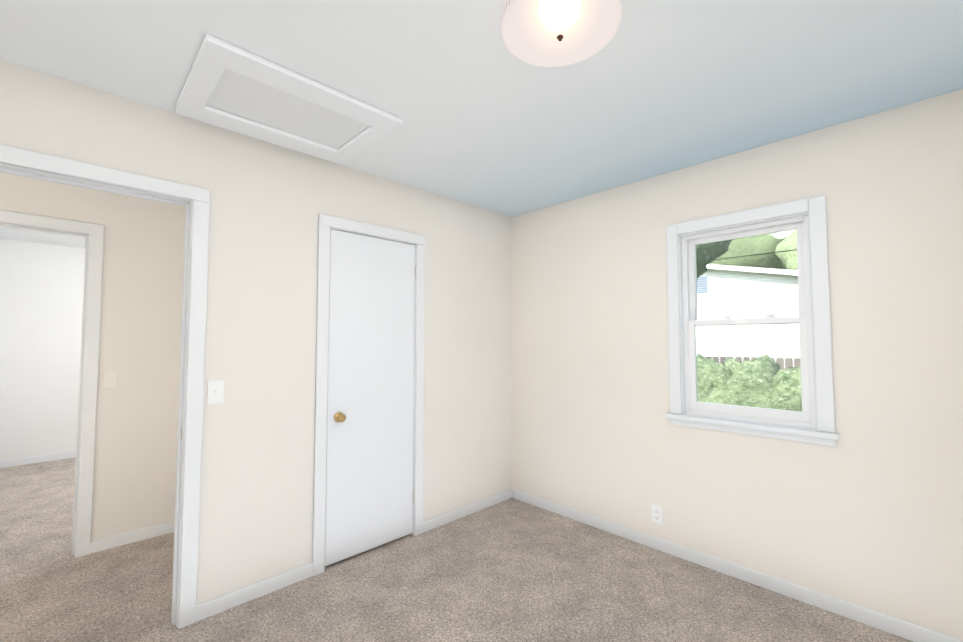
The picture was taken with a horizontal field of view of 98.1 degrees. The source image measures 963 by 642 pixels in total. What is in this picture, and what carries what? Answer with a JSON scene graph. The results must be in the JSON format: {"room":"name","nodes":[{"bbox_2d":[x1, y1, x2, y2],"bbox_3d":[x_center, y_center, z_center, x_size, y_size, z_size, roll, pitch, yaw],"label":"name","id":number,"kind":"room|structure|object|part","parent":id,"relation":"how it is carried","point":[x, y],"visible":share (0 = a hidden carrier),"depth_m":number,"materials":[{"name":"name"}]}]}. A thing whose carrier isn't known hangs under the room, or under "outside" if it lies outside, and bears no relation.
{"room":"empty bedroom","nodes":[
{"label":"empty bedroom","id":0,"kind":"room"},
{"bbox_2d":[0,239,84,460],"bbox_3d":[-4.082,0.399,5.479,3.280,2.450,0.120,3,-4,-44],"label":"wall","id":1,"kind":"structure","parent":0,"point":[41,295],"depth_m":4.62,"materials":[{"name":"white paint"}]},
{"bbox_2d":[0,451,75,467],"bbox_3d":[-4.035,1.559,5.375,3.040,0.082,0.013,3,-4,-44],"label":"baseboard","id":2,"kind":"structure","parent":1,"relation":"attached to","point":[31,460],"depth_m":4.57,"materials":[{"name":"paint"}]},
{"bbox_2d":[0,172,184,540],"bbox_3d":[-2.459,0.268,2.765,4.740,2.450,0.120,3,-4,-44],"label":"wall","id":3,"kind":"structure","parent":0,"point":[134,480],"depth_m":2.80,"materials":[{"name":"paint"}]},
{"bbox_2d":[0,210,104,557],"bbox_3d":[-2.749,0.422,2.464,0.716,2.113,0.136,3,-4,-44],"label":"door frame","id":4,"kind":"structure","parent":3,"relation":"attached to","point":[95,232],"depth_m":2.63,"materials":[{"name":"paint"}]},
{"bbox_2d":[103,370,117,388],"bbox_3d":[-2.411,0.379,2.711,0.070,0.115,0.016,3,-4,-44],"label":"light switch","id":5,"kind":"object","parent":3,"relation":"attached to","point":[109,378],"visible":1,"depth_m":2.71,"materials":[{"name":"white plastic"}]},
{"bbox_2d":[90,521,173,553],"bbox_3d":[-2.168,1.439,2.898,0.819,0.082,0.013,3,-4,-44],"label":"baseboard","id":6,"kind":"structure","parent":3,"relation":"attached to","point":[98,545],"depth_m":2.75,"materials":[{"name":"paint"}]},
{"bbox_2d":[0,59,511,604],"bbox_3d":[-1.501,0.230,1.995,5.040,2.450,0.120,3,-4,-44],"label":"wall","id":7,"kind":"structure","parent":0,"point":[270,203],"depth_m":2.28,"materials":[{"name":"paint"}]},
{"bbox_2d":[0,145,209,628],"bbox_3d":[-1.742,0.387,1.742,0.965,2.113,0.136,3,-4,-44],"label":"door frame","id":8,"kind":"structure","parent":7,"relation":"attached to","point":[199,197],"depth_m":1.98,"materials":[{"name":"paint"}]},
{"bbox_2d":[207,380,223,404],"bbox_3d":[-1.318,0.354,2.072,0.070,0.115,0.016,3,-4,-44],"label":"light switch","id":9,"kind":"object","parent":7,"relation":"attached to","point":[215,392],"visible":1,"depth_m":2.07,"materials":[{"name":"white plastic"}]},
{"bbox_2d":[196,563,312,621],"bbox_3d":[-1.159,1.405,2.178,0.574,0.082,0.013,3,-4,-44],"label":"baseboard","id":10,"kind":"structure","parent":7,"relation":"attached to","point":[209,608],"depth_m":2.15,"materials":[{"name":"paint"}]},
{"bbox_2d":[312,214,424,575],"bbox_3d":[-0.732,0.460,2.733,0.662,2.062,0.120,3,-4,-44],"label":"door frame","id":11,"kind":"structure","parent":7,"relation":"in","point":[414,354],"depth_m":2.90,"materials":[{"name":"paint"}]},
{"bbox_2d":[324,229,414,565],"bbox_3d":[-0.683,0.446,2.683,0.616,1.989,0.094,3,-4,-44],"label":"closet door","id":12,"kind":"structure","parent":7,"relation":"in","point":[369,452],"depth_m":2.67,"materials":[{"name":"paint"}]},
{"bbox_3d":[-0.842,0.578,2.498,0.060,0.060,0.058,3,-4,-44],"label":"knob","id":13,"kind":"part","parent":12,"relation":"part of","materials":[{"name":"gold metal"}]},
{"bbox_2d":[423,489,511,532],"bbox_3d":[-0.080,1.455,3.226,0.940,0.082,0.013,3,-4,-44],"label":"baseboard","id":14,"kind":"structure","parent":7,"relation":"attached to","point":[445,518],"depth_m":3.18,"materials":[{"name":"paint"}]},
{"bbox_2d":[0,458,912,641],"bbox_3d":[-1.808,1.554,2.247,5.040,0.230,7.840,3,-4,-44],"label":"floor","id":15,"kind":"structure","parent":0,"point":[512,570],"depth_m":2.20,"materials":[{"name":"carpet"}]},
{"bbox_2d":[0,0,962,247],"bbox_3d":[-1.808,-1.053,2.373,5.040,0.150,7.840,3,-4,-44],"label":"ceiling","id":16,"kind":"structure","parent":0,"point":[493,123],"depth_m":1.69,"materials":[{"name":"paint"}]},
{"bbox_2d":[205,68,369,148],"bbox_3d":[-0.905,-0.993,1.997,0.641,0.006,0.392,3,-4,-44],"label":"panel","id":17,"kind":"object","parent":16,"relation":"attached to","point":[236,93],"visible":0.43,"depth_m":1.97,"materials":[{"name":"paint"}]},
{"bbox_2d":[174,33,401,163],"bbox_3d":[-0.911,-0.982,1.998,0.820,0.027,0.662,3,-4,-44],"label":"trim","id":18,"kind":"structure","parent":16,"relation":"attached to","point":[215,57],"depth_m":1.86,"materials":[{"name":"paint"}]},
{"bbox_2d":[501,0,621,66],"bbox_3d":[0.261,-0.977,1.387,0.391,0.096,0.391,3,-4,-44],"label":"ceiling light","id":19,"kind":"object","parent":16,"relation":"attached to","point":[551,33],"visible":1,"depth_m":1.36,"materials":[{"name":"white glass"}]},
{"bbox_2d":[511,89,962,640],"bbox_3d":[1.497,0.252,2.440,0.120,2.450,3.420,3,-4,-44],"label":"wall","id":20,"kind":"structure","parent":0,"point":[866,511],"depth_m":2.18,"materials":[{"name":"paint"}]},
{"bbox_2d":[652,504,662,524],"bbox_3d":[1.128,1.242,2.681,0.007,0.115,0.070,3,-4,-44],"label":"outlet","id":21,"kind":"object","parent":20,"relation":"attached to","point":[657,514],"visible":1,"depth_m":2.68,"materials":[{"name":"white plastic"}]},
{"bbox_2d":[512,489,962,641],"bbox_3d":[1.407,1.414,2.380,0.013,0.082,3.300,3,-4,-44],"label":"baseboard","id":22,"kind":"structure","parent":20,"relation":"attached to","point":[891,625],"depth_m":2.26,"materials":[{"name":"paint"}]},
{"bbox_2d":[666,195,835,446],"bbox_3d":[1.519,0.004,2.425,0.146,1.267,0.799,3,-4,-44],"label":"window","id":23,"kind":"structure","parent":20,"relation":"in","point":[684,239],"depth_m":2.34,"materials":[{"name":"paint"}]},
{"bbox_3d":[1.542,-0.252,2.460,0.027,0.550,0.601,3,-4,-44],"label":"window sash","id":24,"kind":"part","parent":23,"relation":"part of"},
{"bbox_3d":[1.542,-0.253,2.460,0.004,0.482,0.525,3,-4,-44],"label":"glass","id":25,"kind":"part","parent":23,"relation":"part of","materials":[{"name":"clear glass"}]},
{"bbox_3d":[1.520,0.255,2.414,0.004,0.472,0.525,3,-4,-44],"label":"glass","id":26,"kind":"part","parent":23,"relation":"part of","materials":[{"name":"clear glass"}]},
{"bbox_3d":[1.518,0.265,2.412,0.031,0.557,0.601,3,-4,-44],"label":"window sash","id":27,"kind":"part","parent":23,"relation":"part of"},
{"bbox_2d":[764,314,775,317],"bbox_3d":[1.612,-0.028,2.332,0.025,0.022,0.054,3,-4,-44],"label":"lock","id":28,"kind":"object","parent":23,"relation":"attached to","point":[767,316],"depth_m":2.32,"materials":[{"name":"white plastic"}]},
{"bbox_2d":[666,413,839,439],"bbox_3d":[1.477,0.582,2.356,0.082,0.026,0.835,3,-4,-44],"label":"stool","id":29,"kind":"object","parent":20,"relation":"attached to","point":[768,427],"visible":0.94,"depth_m":2.28,"materials":[{"name":"paint"}]},
{"label":"outside","id":30,"kind":"structure","parent":0,"visible":0},
{"bbox_3d":[5.067,2.407,8.196,160.000,0.300,140.000,3,-4,-44],"label":"ground","id":31,"kind":"structure","parent":30,"visible":0},
{"bbox_2d":[696,269,799,367],"bbox_3d":[13.646,0.335,22.156,11.000,5.187,9.400,3,-4,-44],"label":"house","id":32,"kind":"structure","parent":31,"relation":"on","point":[736,283],"depth_m":17.08,"materials":[{"name":"white paint"}]},
{"bbox_2d":[697,275,708,293],"bbox_3d":[9.691,-1.592,18.401,0.030,0.800,0.600,3,-4,-44],"label":"vent","id":33,"kind":"object","parent":32,"relation":"attached to","point":[707,281],"depth_m":18.29,"materials":[{"name":"paint"}]},
{"bbox_2d":[697,277,707,292],"bbox_3d":[9.674,-1.588,18.384,0.022,0.690,0.500,3,-4,-44],"label":"louvres","id":34,"kind":"object","parent":33,"relation":"attached to","point":[702,283],"depth_m":18.34,"materials":[{"name":"blue"}]},
{"bbox_3d":[13.646,-1.706,22.254,11.700,1.200,10.100,3,-4,-44],"label":"roof","id":35,"kind":"structure","parent":32,"relation":"on","visible":0},
{"bbox_2d":[706,264,797,275],"bbox_3d":[9.436,-1.884,18.167,0.001,1.260,10.100,3,-4,-44],"label":"fascia","id":36,"kind":"object","parent":35,"relation":"attached to","point":[747,269],"depth_m":16.68,"materials":[{"name":"paint"}]},
{"bbox_2d":[696,353,801,410],"bbox_3d":[4.620,1.482,7.640,2.834,2.226,13.323,3,-4,-44],"label":"shrubs","id":37,"kind":"object","parent":31,"relation":"on","point":[730,364],"depth_m":6.57,"materials":[{"name":"green plant"}]},
{"bbox_2d":[703,356,799,369],"bbox_3d":[5.806,1.533,8.957,0.060,1.520,18.000,3,-4,-44],"label":"fence","id":38,"kind":"object","parent":31,"relation":"on","point":[779,361],"depth_m":8.63,"materials":[{"name":"brown wood"}]},
{"bbox_2d":[715,249,796,259],"bbox_3d":[6.573,-0.169,9.786,0.840,5.000,28.240,3,-4,-44],"label":"power line","id":39,"kind":"object","parent":31,"relation":"on","point":[755,254],"depth_m":9.92,"materials":[{"name":"black"}]},
{"bbox_3d":[19.184,0.360,31.102,0.865,6.000,0.910,3,-4,-44],"label":"trunk","id":40,"kind":"object","parent":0,"visible":0},
{"bbox_2d":[710,230,797,269],"bbox_3d":[20.544,-6.629,26.133,15.863,11.132,23.424,3,-4,-44],"label":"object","id":41,"kind":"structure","parent":40,"relation":"attached to","point":[748,261],"depth_m":27.21,"materials":[{"name":"green plant"}]},
{"bbox_3d":[3.313,0.805,9.219,0.396,3.000,0.416,3,-4,-44],"label":"trunk","id":42,"kind":"object","parent":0,"visible":0},
{"bbox_2d":[696,239,733,278],"bbox_3d":[3.933,-2.714,9.122,3.096,4.210,5.192,3,-4,-44],"label":"trees","id":43,"kind":"object","parent":42,"relation":"attached to","point":[710,258],"depth_m":7.94,"materials":[{"name":"green plant"}]}
]}

